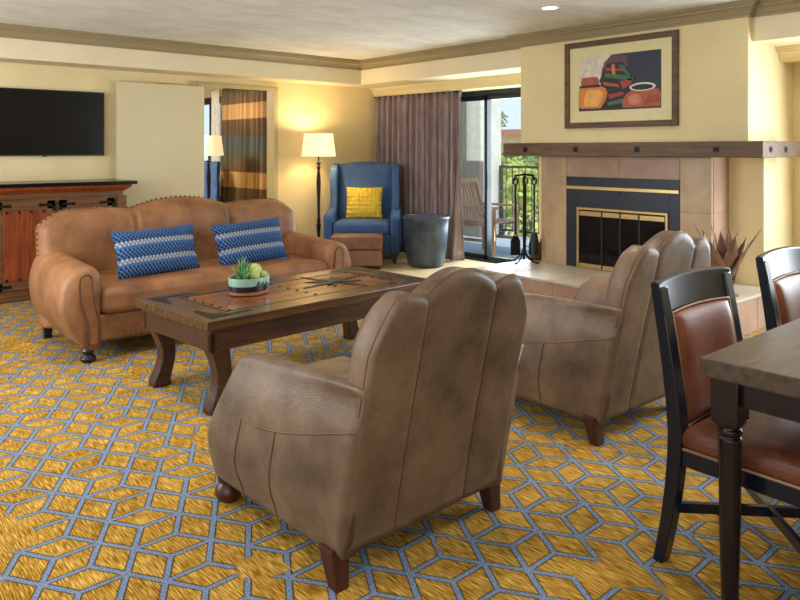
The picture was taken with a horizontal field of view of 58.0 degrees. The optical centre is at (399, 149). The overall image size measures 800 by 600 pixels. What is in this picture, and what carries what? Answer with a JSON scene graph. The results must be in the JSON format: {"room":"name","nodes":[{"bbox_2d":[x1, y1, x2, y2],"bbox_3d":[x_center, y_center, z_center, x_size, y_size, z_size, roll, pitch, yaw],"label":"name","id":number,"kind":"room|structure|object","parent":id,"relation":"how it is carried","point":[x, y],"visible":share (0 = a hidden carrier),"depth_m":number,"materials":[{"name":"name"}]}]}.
{"room":"hotel room","nodes":[
{"label":"hotel room","id":0,"kind":"room"},
{"bbox_2d":[0,62,375,237],"bbox_3d":[-3.459,0.113,7.426,8.950,2.535,0.140,0,0,-41],"label":"wall","id":1,"kind":"structure","parent":0,"point":[348,113],"depth_m":9.09,"materials":[{"name":"paint"}]},
{"bbox_2d":[0,87,103,156],"bbox_3d":[-3.556,-0.267,7.213,1.166,0.670,0.050,0,0,-41],"label":"television","id":2,"kind":"object","parent":1,"relation":"attached to","point":[33,122],"visible":1,"depth_m":7.23,"materials":[{"name":"black plastic"}]},
{"bbox_2d":[116,81,276,206],"bbox_3d":[-2.264,0.302,8.300,1.980,2.135,0.085,0,0,-41],"label":"door","id":3,"kind":"structure","parent":1,"relation":"in","point":[160,127],"depth_m":7.92,"materials":[{"name":"paint"}]},
{"bbox_2d":[189,81,278,199],"bbox_3d":[-2.015,0.297,8.676,1.170,2.165,0.195,0,0,-41],"label":"trim","id":4,"kind":"structure","parent":1,"relation":"attached to","point":[272,96],"depth_m":8.99,"materials":[{"name":"paint"}]},
{"bbox_2d":[374,90,463,260],"bbox_3d":[0.202,0.314,9.412,0.179,2.092,1.595,0,0,-45],"label":"window curtain","id":5,"kind":"object","parent":1,"relation":"hanging from","point":[420,133],"visible":0.66,"depth_m":9.25,"materials":[{"name":"brown fabric"}]},
{"bbox_2d":[204,87,222,131],"bbox_3d":[-2.529,0.155,11.555,0.140,2.450,4.860,0,0,-41],"label":"wall","id":6,"kind":"structure","parent":0,"point":[207,91],"depth_m":12.20,"materials":[{"name":"paint"}]},
{"bbox_2d":[204,96,220,182],"bbox_3d":[-3.428,0.245,12.569,0.080,2.270,1.550,0,0,-41],"label":"window","id":7,"kind":"structure","parent":6,"relation":"in","point":[207,101],"depth_m":12.27,"materials":[{"name":"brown metal"}]},
{"bbox_2d":[220,88,266,202],"bbox_3d":[-2.362,0.180,11.075,0.158,2.340,1.504,0,0,-41],"label":"curtain","id":8,"kind":"object","parent":6,"relation":"hanging from","point":[244,112],"visible":0.56,"depth_m":11.05,"materials":[{"name":"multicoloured fabric"}]},
{"bbox_2d":[0,37,520,87],"bbox_3d":[-2.446,-1.002,6.166,8.820,0.305,3.090,0,0,-41],"label":"soffit","id":9,"kind":"structure","parent":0,"point":[22,51],"depth_m":7.95,"materials":[{"name":"paint"}]},
{"bbox_2d":[0,0,737,59],"bbox_3d":[-0.044,-1.215,3.511,8.950,0.120,10.550,0,0,-41],"label":"ceiling","id":10,"kind":"structure","parent":0,"point":[347,29],"depth_m":6.34,"materials":[{"name":"paint"}]},
{"bbox_2d":[539,5,560,9],"bbox_3d":[1.214,-1.151,5.849,0.170,0.006,0.170,0,0,-41],"label":"recessed light","id":11,"kind":"object","parent":10,"relation":"in","point":[551,7],"visible":1,"depth_m":5.82,"materials":[{"name":"white"}]},
{"bbox_2d":[0,300,799,599],"bbox_3d":[-0.028,1.430,3.493,8.950,0.100,10.500,0,0,-41],"label":"floor","id":12,"kind":"structure","parent":0,"point":[108,477],"depth_m":2.72,"materials":[{"name":"carpet"}]},
{"bbox_2d":[0,179,137,303],"bbox_3d":[-3.571,0.843,6.798,1.975,1.075,0.640,0,0,-41],"label":"media cabinet","id":13,"kind":"object","parent":12,"relation":"on","point":[23,204],"visible":0.41,"depth_m":6.63,"materials":[{"name":"brown wood"}]},
{"bbox_2d":[29,195,350,362],"bbox_3d":[-1.582,0.877,5.670,2.310,1.007,0.996,0,0,-41],"label":"leather sofa","id":14,"kind":"object","parent":12,"relation":"on","point":[76,291],"visible":0.66,"depth_m":5.27,"materials":[{"name":"brown leather"}]},
{"bbox_2d":[110,224,199,279],"bbox_3d":[-1.756,0.735,5.223,0.196,0.348,0.624,0,0,44],"label":"lumbar pillow","id":15,"kind":"object","parent":14,"relation":"on","point":[139,253],"visible":0.98,"depth_m":5.14,"materials":[{"name":"blue fabric"}]},
{"bbox_2d":[99,254,326,313],"bbox_3d":[-1.497,0.978,5.572,1.810,0.215,0.735,0,0,-41],"label":"seat cushion","id":16,"kind":"object","parent":14,"relation":"on","point":[116,296],"depth_m":5.15,"materials":[{"name":"leather"}]},
{"bbox_2d":[210,217,287,264],"bbox_3d":[-1.186,0.735,5.733,0.197,0.360,0.630,0,0,44],"label":"lumbar pillow","id":17,"kind":"object","parent":14,"relation":"on","point":[260,240],"visible":0.93,"depth_m":5.66,"materials":[{"name":"blue fabric"}]},
{"bbox_2d":[135,266,425,415],"bbox_3d":[-0.661,1.123,4.553,0.820,0.513,1.710,0,0,45],"label":"coffee table","id":18,"kind":"object","parent":12,"relation":"on","point":[214,321],"visible":0.88,"depth_m":4.18,"materials":[{"name":"brown wood"}]},
{"bbox_2d":[228,256,268,295],"bbox_3d":[-0.923,0.755,4.407,0.221,0.236,0.282,0,0,32],"label":"succulent planter","id":19,"kind":"object","parent":18,"relation":"on","point":[250,280],"visible":1,"depth_m":4.33,"materials":[{"name":"ceramic"}]},
{"bbox_2d":[207,266,526,593],"bbox_3d":[-0.118,0.885,2.744,0.913,0.991,1.024,0,0,-43],"label":"armchair","id":20,"kind":"object","parent":12,"relation":"on","point":[351,453],"visible":1,"depth_m":2.38,"materials":[{"name":"leather"}]},
{"bbox_2d":[304,356,350,377],"bbox_3d":[-0.199,1.000,2.832,0.536,0.220,0.740,0,0,-43],"label":"seat cushion","id":21,"kind":"object","parent":20,"relation":"on","point":[339,366],"depth_m":3.02,"materials":[{"name":"leather"}]},
{"bbox_2d":[516,230,709,446],"bbox_3d":[1.020,0.885,3.849,0.913,0.991,1.024,0,0,-40],"label":"armchair","id":22,"kind":"object","parent":12,"relation":"on","point":[593,356],"visible":0.7,"depth_m":3.43,"materials":[{"name":"leather"}]},
{"bbox_2d":[473,259,765,335],"bbox_3d":[1.832,1.240,6.242,1.072,0.280,2.300,0,0,-41],"label":"hearth","id":23,"kind":"object","parent":12,"relation":"on","point":[543,278],"visible":0.17,"depth_m":6.17,"materials":[{"name":"stone"}]},
{"bbox_2d":[509,173,539,263],"bbox_3d":[1.211,0.663,7.054,0.246,0.873,0.247,0,0,-6],"label":"fireplace tool set","id":24,"kind":"object","parent":23,"relation":"on","point":[523,252],"visible":1,"depth_m":7.04,"materials":[{"name":"black metal"}]},
{"bbox_2d":[511,177,519,254],"bbox_3d":[1.120,0.639,7.008,0.100,0.763,0.019,0,0,-16],"label":"shovel","id":25,"kind":"object","parent":24,"relation":"hanging from","point":[515,241],"visible":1,"depth_m":7.00,"materials":[{"name":"black metal"}]},
{"bbox_2d":[522,176,528,248],"bbox_3d":[1.242,0.649,7.126,0.075,0.783,0.019,0,0,-16],"label":"poker","id":26,"kind":"object","parent":24,"relation":"hanging from","point":[525,176],"visible":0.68,"depth_m":7.12,"materials":[{"name":"black metal"}]},
{"bbox_2d":[529,176,539,254],"bbox_3d":[1.313,0.641,7.063,0.110,0.768,0.110,0,0,-16],"label":"brush","id":27,"kind":"object","parent":24,"relation":"hanging from","point":[534,249],"visible":1,"depth_m":7.04,"materials":[{"name":"black metal"}]},
{"bbox_2d":[530,239,541,259],"bbox_3d":[1.373,0.994,7.249,0.150,0.211,0.150,0,0,-41],"label":"basket","id":28,"kind":"object","parent":23,"relation":"on","point":[535,257],"visible":0.38,"depth_m":7.19,"materials":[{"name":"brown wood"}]},
{"bbox_2d":[542,156,728,271],"bbox_3d":[2.059,0.580,6.561,0.306,1.045,1.718,0,0,-41],"label":"fireplace","id":29,"kind":"object","parent":23,"relation":"on","point":[594,208],"visible":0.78,"depth_m":6.53,"materials":[{"name":"tile"}]},
{"bbox_2d":[694,224,760,296],"bbox_3d":[2.453,0.833,5.479,0.383,0.534,0.422,0,0,-9],"label":"agave","id":30,"kind":"object","parent":23,"relation":"on","point":[726,252],"visible":0.62,"depth_m":5.39,"materials":[{"name":"plant"}]},
{"bbox_2d":[651,266,799,562],"bbox_3d":[1.209,0.905,2.394,0.513,0.949,0.574,0,0,-40],"label":"dining chair","id":31,"kind":"object","parent":12,"relation":"on","point":[696,310],"visible":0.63,"depth_m":2.39,"materials":[{"name":"brown wood"}]},
{"bbox_2d":[700,318,799,599],"bbox_3d":[2.035,1.000,2.459,2.100,0.760,1.050,0,0,-41],"label":"dining table","id":32,"kind":"object","parent":12,"relation":"on","point":[760,373],"visible":1,"depth_m":2.13,"materials":[{"name":"brown wood"}]},
{"bbox_2d":[755,246,799,330],"bbox_3d":[1.848,0.905,2.978,0.513,0.949,0.574,0,0,-41],"label":"dining chair","id":33,"kind":"object","parent":12,"relation":"on","point":[778,269],"visible":0.55,"depth_m":3.04,"materials":[{"name":"wood"}]},
{"bbox_2d":[357,252,494,277],"bbox_3d":[0.113,1.378,8.366,2.070,0.004,3.140,0,0,-41],"label":"floor","id":34,"kind":"structure","parent":0,"point":[401,266],"depth_m":8.53,"materials":[{"name":"beige tile"}]},
{"bbox_2d":[301,133,335,236],"bbox_3d":[-1.016,0.588,9.014,0.430,1.585,0.430,0,0,-41],"label":"floor lamp","id":35,"kind":"object","parent":34,"relation":"on","point":[318,145],"visible":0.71,"depth_m":8.87,"materials":[{"name":"beige fabric"}]},
{"bbox_2d":[330,233,382,269],"bbox_3d":[-0.500,1.185,8.468,0.600,0.391,0.410,0,0,0],"label":"leather ottoman","id":36,"kind":"object","parent":34,"relation":"on","point":[364,249],"visible":0.64,"depth_m":8.27,"materials":[{"name":"brown leather"}]},
{"bbox_2d":[330,233,382,249],"bbox_3d":[-0.500,1.067,8.468,0.600,0.155,0.410,0,0,0],"label":"cushion","id":37,"kind":"object","parent":36,"relation":"on","point":[352,241],"depth_m":8.26,"materials":[{"name":"leather"}]},
{"bbox_2d":[323,162,400,263],"bbox_3d":[-0.456,0.767,9.131,0.926,1.225,0.842,0,0,2],"label":"chair","id":38,"kind":"object","parent":34,"relation":"on","point":[355,174],"visible":0.73,"depth_m":9.22,"materials":[{"name":"blue fabric"}]},
{"bbox_2d":[333,218,389,233],"bbox_3d":[-0.459,0.940,9.030,0.691,0.160,0.640,0,0,2],"label":"seat cushion","id":39,"kind":"object","parent":38,"relation":"on","point":[340,225],"depth_m":8.72,"materials":[{"name":"blue fabric"}]},
{"bbox_2d":[346,187,382,218],"bbox_3d":[-0.454,0.675,9.185,0.471,0.410,0.180,0,0,1],"label":"square cushion","id":40,"kind":"object","parent":38,"relation":"on","point":[361,202],"visible":1,"depth_m":9.12,"materials":[{"name":"yellow fabric"}]},
{"bbox_2d":[402,214,449,268],"bbox_3d":[0.308,1.082,8.576,0.569,0.597,0.569,0,0,-41],"label":"waste bin","id":41,"kind":"object","parent":34,"relation":"on","point":[425,235],"visible":1,"depth_m":8.37,"materials":[{"name":"metal"}]},
{"bbox_2d":[460,87,520,263],"bbox_3d":[1.271,0.315,8.720,0.120,2.130,2.030,0,0,-41],"label":"door","id":42,"kind":"structure","parent":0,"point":[486,96],"depth_m":8.92,"materials":[{"name":"brown metal"}]},
{"bbox_2d":[464,234,538,259],"bbox_3d":[1.834,1.445,9.960,2.340,0.110,6.600,0,0,-41],"label":"floor","id":43,"kind":"structure","parent":0,"point":[503,245],"depth_m":10.29,"materials":[{"name":"concrete"}]},
{"bbox_2d":[460,99,500,236],"bbox_3d":[1.164,-0.310,12.052,0.600,3.400,1.010,0,0,-41],"label":"pier","id":44,"kind":"object","parent":43,"relation":"on","point":[472,112],"visible":0.36,"depth_m":11.76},
{"bbox_2d":[461,178,522,255],"bbox_3d":[1.154,0.895,9.771,0.790,0.990,0.650,0,0,41],"label":"armchair","id":45,"kind":"object","parent":43,"relation":"on","point":[476,221],"visible":0.66,"depth_m":9.81,"materials":[{"name":"brown wood"}]},
{"bbox_2d":[499,165,538,234],"bbox_3d":[3.191,0.820,10.033,0.050,1.140,4.727,0,0,-41],"label":"balcony railing","id":46,"kind":"object","parent":43,"relation":"on","point":[501,229],"visible":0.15,"depth_m":11.66,"materials":[{"name":"brown metal"}]},
{"bbox_2d":[521,17,792,285],"bbox_3d":[2.300,0.113,6.757,0.890,2.535,2.260,0,0,-41],"label":"wall","id":47,"kind":"structure","parent":0,"point":[733,87],"depth_m":5.93,"materials":[{"name":"paint"}]},
{"bbox_2d":[0,0,799,69],"bbox_3d":[-0.261,-1.096,3.037,8.000,0.118,9.920,0,0,-41],"label":"trim","id":48,"kind":"structure","parent":47,"relation":"attached to","point":[740,8],"depth_m":7.11,"materials":[{"name":"paint"}]},
{"bbox_2d":[369,73,520,96],"bbox_3d":[0.629,-0.791,8.849,0.098,0.118,3.090,0,0,-41],"label":"trim","id":49,"kind":"structure","parent":47,"relation":"attached to","point":[508,79],"depth_m":8.85,"materials":[{"name":"paint"}]},
{"bbox_2d":[431,85,520,92],"bbox_3d":[0.771,-0.792,8.973,0.280,0.115,3.090,0,0,-41],"label":"trim","id":50,"kind":"structure","parent":47,"relation":"attached to","point":[512,86],"depth_m":8.63,"materials":[{"name":"paint"}]},
{"bbox_2d":[564,29,678,128],"bbox_3d":[1.950,-0.606,6.457,0.030,0.803,1.137,0,0,-41],"label":"framed picture","id":51,"kind":"object","parent":47,"relation":"attached to","point":[633,80],"visible":1,"depth_m":6.41,"materials":[{"name":"multicoloured paper"}]},
{"bbox_2d":[579,87,606,108],"bbox_3d":[1.778,-0.483,6.655,0.005,0.205,0.307,0,0,-41],"label":"pot","id":52,"kind":"object","parent":51,"relation":"on","point":[589,97],"depth_m":6.65,"materials":[{"name":"orange paint"}]},
{"bbox_2d":[643,94,658,104],"bbox_3d":[2.162,-0.436,6.213,0.007,0.090,0.149,0,0,-41],"label":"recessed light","id":53,"kind":"object","parent":51,"relation":"attached to","point":[648,99],"depth_m":6.21,"materials":[{"name":"red paint"}]},
{"bbox_2d":[503,141,799,157],"bbox_3d":[2.135,-0.004,6.532,0.735,0.125,2.536,0,0,-41],"label":"mantel beam","id":54,"kind":"structure","parent":47,"relation":"attached to","point":[725,149],"depth_m":5.97,"materials":[{"name":"brown wood"}]},
{"bbox_2d":[775,44,799,61],"bbox_3d":[4.757,-0.791,4.117,0.098,0.118,4.950,0,0,-41],"label":"trim","id":55,"kind":"structure","parent":47,"relation":"attached to","point":[791,52],"depth_m":5.92,"materials":[{"name":"paint"}]},
{"bbox_2d":[784,60,799,63],"bbox_3d":[4.899,-0.792,4.241,0.280,0.115,4.950,0,0,-41],"label":"trim","id":56,"kind":"structure","parent":47,"relation":"attached to","point":[789,62],"depth_m":6.06,"materials":[{"name":"paint"}]},
{"bbox_2d":[752,11,799,46],"bbox_3d":[4.729,-1.002,4.026,0.820,0.305,5.050,0,0,-41],"label":"ceiling","id":57,"kind":"structure","parent":0,"point":[777,30],"depth_m":5.55,"materials":[{"name":"paint"}]},
{"bbox_2d":[793,64,799,245],"bbox_3d":[3.332,0.113,6.357,0.140,2.535,10.400,0,0,-41],"label":"wall","id":58,"kind":"structure","parent":0,"point":[796,67],"depth_m":6.18,"materials":[{"name":"paint"}]},
{"bbox_3d":[-3.978,1.430,10.265,4.500,0.100,4.900,0,0,-41],"label":"floor","id":59,"kind":"structure","parent":0,"visible":0},
{"bbox_2d":[204,161,220,200],"bbox_3d":[-3.216,0.767,10.885,0.926,1.225,0.842,0,0,-6],"label":"chair","id":60,"kind":"object","parent":59,"relation":"on","point":[214,166],"visible":0.09,"depth_m":11.03,"materials":[{"name":"blue fabric"}]},
{"bbox_2d":[204,136,223,198],"bbox_3d":[-2.779,0.588,10.488,0.430,1.585,0.430,0,0,-41],"label":"floor lamp","id":61,"kind":"object","parent":59,"relation":"on","point":[213,146],"visible":0.43,"depth_m":10.36,"materials":[{"name":"beige fabric"}]},
{"bbox_2d":[211,89,219,197],"bbox_3d":[-3.034,0.180,11.842,0.089,2.340,0.244,0,0,-41],"label":"sheer curtain","id":62,"kind":"object","parent":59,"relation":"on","point":[215,114],"visible":0.41,"depth_m":11.80,"materials":[{"name":"white fabric"}]},
{"label":"outside","id":63,"kind":"structure","parent":0,"visible":0},
{"bbox_2d":[504,202,537,234],"bbox_3d":[17.212,2.730,48.191,70.700,0.100,110.000,0,0,-41],"label":"ground","id":64,"kind":"structure","parent":63,"point":[521,202],"depth_m":25.80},
{"bbox_2d":[501,111,507,129],"bbox_3d":[8.045,-0.335,60.784,2.082,6.042,2.598,0,0,19],"label":"tree","id":65,"kind":"object","parent":64,"relation":"on","point":[502,113],"visible":0.2,"depth_m":60.86,"materials":[{"name":"green plant"}]},
{"bbox_2d":[501,154,536,234],"bbox_3d":[2.710,1.373,19.665,2.099,2.642,2.120,0,0,-41],"label":"shrub","id":66,"kind":"object","parent":64,"relation":"on","point":[502,156],"visible":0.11,"depth_m":19.50,"materials":[{"name":"green plant"}]},
{"bbox_2d":[501,129,538,179],"bbox_3d":[10.101,0.755,43.184,9.000,3.850,15.700,0,0,-41],"label":"building","id":67,"kind":"structure","parent":64,"relation":"on","point":[507,135],"depth_m":41.08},
{"bbox_2d":[502,156,538,218],"bbox_3d":[3.727,1.413,24.614,2.105,2.563,2.193,0,0,-41],"label":"shrub","id":68,"kind":"object","parent":64,"relation":"on","point":[508,159],"visible":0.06,"depth_m":24.50,"materials":[{"name":"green plant"}]},
{"bbox_2d":[503,158,538,237],"bbox_3d":[2.894,1.430,16.472,1.717,2.526,1.620,0,0,18],"label":"shrub","id":69,"kind":"object","parent":64,"relation":"on","point":[509,175],"visible":0.3,"depth_m":16.24,"materials":[{"name":"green plant"}]},
{"bbox_2d":[521,156,538,214],"bbox_3d":[5.640,1.393,30.023,2.400,2.611,2.332,0,0,-41],"label":"shrub","id":70,"kind":"object","parent":64,"relation":"on","point":[528,157],"visible":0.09,"depth_m":30.03,"materials":[{"name":"green plant"}]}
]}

